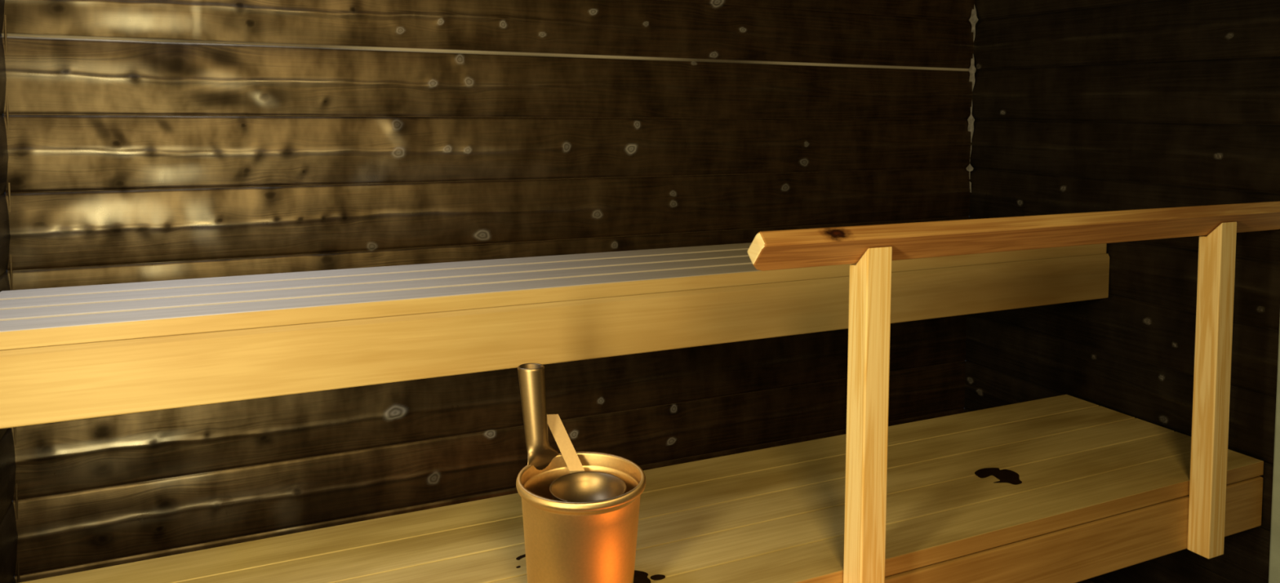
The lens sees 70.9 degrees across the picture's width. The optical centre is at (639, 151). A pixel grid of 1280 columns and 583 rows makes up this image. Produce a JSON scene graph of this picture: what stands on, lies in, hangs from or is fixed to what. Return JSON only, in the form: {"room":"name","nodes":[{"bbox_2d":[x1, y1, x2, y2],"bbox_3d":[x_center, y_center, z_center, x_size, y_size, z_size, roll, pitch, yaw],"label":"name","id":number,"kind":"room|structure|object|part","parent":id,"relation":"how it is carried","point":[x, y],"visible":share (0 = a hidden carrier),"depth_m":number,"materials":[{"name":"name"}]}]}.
{"room":"sauna","nodes":[
{"label":"sauna","id":0,"kind":"room"},
{"bbox_2d":[0,0,17,582],"bbox_3d":[-0.608,0.082,0.497,0.010,2.100,2.450,-1,3,-25],"label":"wall","id":1,"kind":"structure","parent":0,"point":[8,532],"depth_m":1.57,"materials":[{"name":"brown wood"}]},
{"bbox_2d":[1,0,974,582],"bbox_3d":[-0.089,0.012,2.088,2.300,2.100,0.012,-1,3,-25],"label":"wall","id":2,"kind":"structure","parent":0,"point":[148,140],"depth_m":1.93,"materials":[{"name":"brown wood"}]},
{"bbox_2d":[4,14,19,582],"bbox_3d":[-1.126,0.101,1.607,0.004,1.848,0.004,-1,3,-25],"label":"trim","id":3,"kind":"structure","parent":2,"relation":"attached to","point":[5,18],"depth_m":1.61,"materials":[{"name":"brown wood"}]},
{"bbox_2d":[966,4,978,192],"bbox_3d":[0.945,-0.364,2.547,0.023,0.966,0.023,-1,3,-25],"label":"trim","id":4,"kind":"structure","parent":2,"relation":"attached to","point":[973,20],"depth_m":2.56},
{"bbox_2d":[1075,578,1093,582],"bbox_3d":[0.459,1.142,1.036,2.470,0.050,2.520,-1,3,-25],"label":"floor","id":5,"kind":"structure","parent":0,"point":[1086,580],"depth_m":2.23,"materials":[{"name":"black"}]},
{"bbox_2d":[19,394,1263,582],"bbox_3d":[0.154,0.864,1.600,2.280,0.447,0.480,-1,3,-25],"label":"bench","id":6,"kind":"object","parent":5,"relation":"on","point":[1102,490],"visible":0.87,"depth_m":1.62,"materials":[{"name":"brown wood"}]},
{"bbox_2d":[515,553,525,559],"bbox_3d":[-0.188,0.645,1.433,0.008,0.001,0.023,3,3,40],"label":"wet mark","id":7,"kind":"object","parent":6,"relation":"on","point":[520,557],"visible":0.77,"depth_m":1.43,"materials":[{"name":"black liquid"}]},
{"bbox_2d":[515,363,645,582],"bbox_3d":[-0.086,0.490,1.315,0.189,0.322,0.189,0,3,-9],"label":"bucket","id":8,"kind":"object","parent":6,"relation":"on","point":[595,541],"visible":0.94,"depth_m":1.26,"materials":[{"name":"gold metal"}]},
{"bbox_3d":[-0.154,0.406,1.374,0.066,0.160,0.041,-1,3,-25],"label":"handle","id":9,"kind":"part","parent":8,"relation":"part of","materials":[{"name":"beige metal"}]},
{"bbox_2d":[546,413,626,501],"bbox_3d":[-0.090,0.473,1.347,0.113,0.114,0.180,-1,3,-25],"label":"ladle","id":10,"kind":"object","parent":8,"relation":"in","point":[579,485],"visible":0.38,"depth_m":1.36,"materials":[{"name":"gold metal"}]},
{"bbox_3d":[-0.118,0.457,1.394,0.081,0.087,0.021,3,4,44],"label":"handle","id":11,"kind":"part","parent":10,"relation":"part of","materials":[{"name":"beige wood"}]},
{"bbox_2d":[549,471,626,501],"bbox_3d":[-0.076,0.511,1.319,0.113,0.041,0.113,-1,3,-25],"label":"bowl","id":12,"kind":"object","parent":10,"relation":"on","point":[575,486],"depth_m":1.36,"materials":[{"name":"gold metal"}]},
{"bbox_2d":[633,569,650,582],"bbox_3d":[-0.001,0.650,1.365,0.034,0.001,0.059,0,3,-1],"label":"wet mark","id":13,"kind":"object","parent":6,"relation":"on","point":[640,576],"visible":0.84,"depth_m":1.37,"materials":[{"name":"black liquid"}]},
{"bbox_2d":[650,573,665,580],"bbox_3d":[0.027,0.649,1.374,0.023,0.001,0.016,-1,3,-25],"label":"wet mark","id":14,"kind":"object","parent":6,"relation":"on","point":[658,576],"visible":1,"depth_m":1.37,"materials":[{"name":"black liquid"}]},
{"bbox_2d":[974,467,1022,484],"bbox_3d":[0.704,0.637,1.772,0.084,0.001,0.078,1,3,12],"label":"wet mark","id":15,"kind":"object","parent":6,"relation":"on","point":[1008,476],"visible":1,"depth_m":1.77,"materials":[{"name":"black liquid"}]},
{"bbox_2d":[747,200,1279,582],"bbox_3d":[0.726,0.444,1.554,1.260,0.681,0.060,-1,3,-25],"label":"guard rail","id":16,"kind":"object","parent":6,"relation":"attached to","point":[870,251],"visible":1,"depth_m":1.43,"materials":[{"name":"brown wood"}]},
{"bbox_3d":[0.348,0.465,1.381,0.047,0.647,0.043,-1,3,-25],"label":"post","id":17,"kind":"part","parent":16,"relation":"part of","materials":[{"name":"brown wood"}]},
{"bbox_3d":[1.103,0.455,1.736,0.047,0.647,0.043,-1,3,-25],"label":"post","id":18,"kind":"part","parent":16,"relation":"part of","materials":[{"name":"brown wood"}]},
{"bbox_2d":[964,0,1279,582],"bbox_3d":[1.126,0.017,2.197,0.011,2.100,0.846,-1,3,-25],"label":"wall","id":19,"kind":"structure","parent":0,"point":[1079,106],"depth_m":2.11,"materials":[{"name":"brown wood"}]},
{"bbox_2d":[0,242,1109,428],"bbox_3d":[0.031,0.293,1.845,2.280,0.133,0.340,-1,3,-25],"label":"bench","id":20,"kind":"object","parent":19,"relation":"attached to","point":[91,351],"visible":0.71,"depth_m":1.53,"materials":[{"name":"brown wood"}]},
{"bbox_2d":[1268,320,1279,582],"bbox_3d":[1.350,0.039,1.786,0.072,2.100,0.090,-1,3,-25],"label":"trim","id":21,"kind":"structure","parent":19,"relation":"attached to","point":[1274,553],"depth_m":1.83,"materials":[{"name":"brown wood"}]}
]}

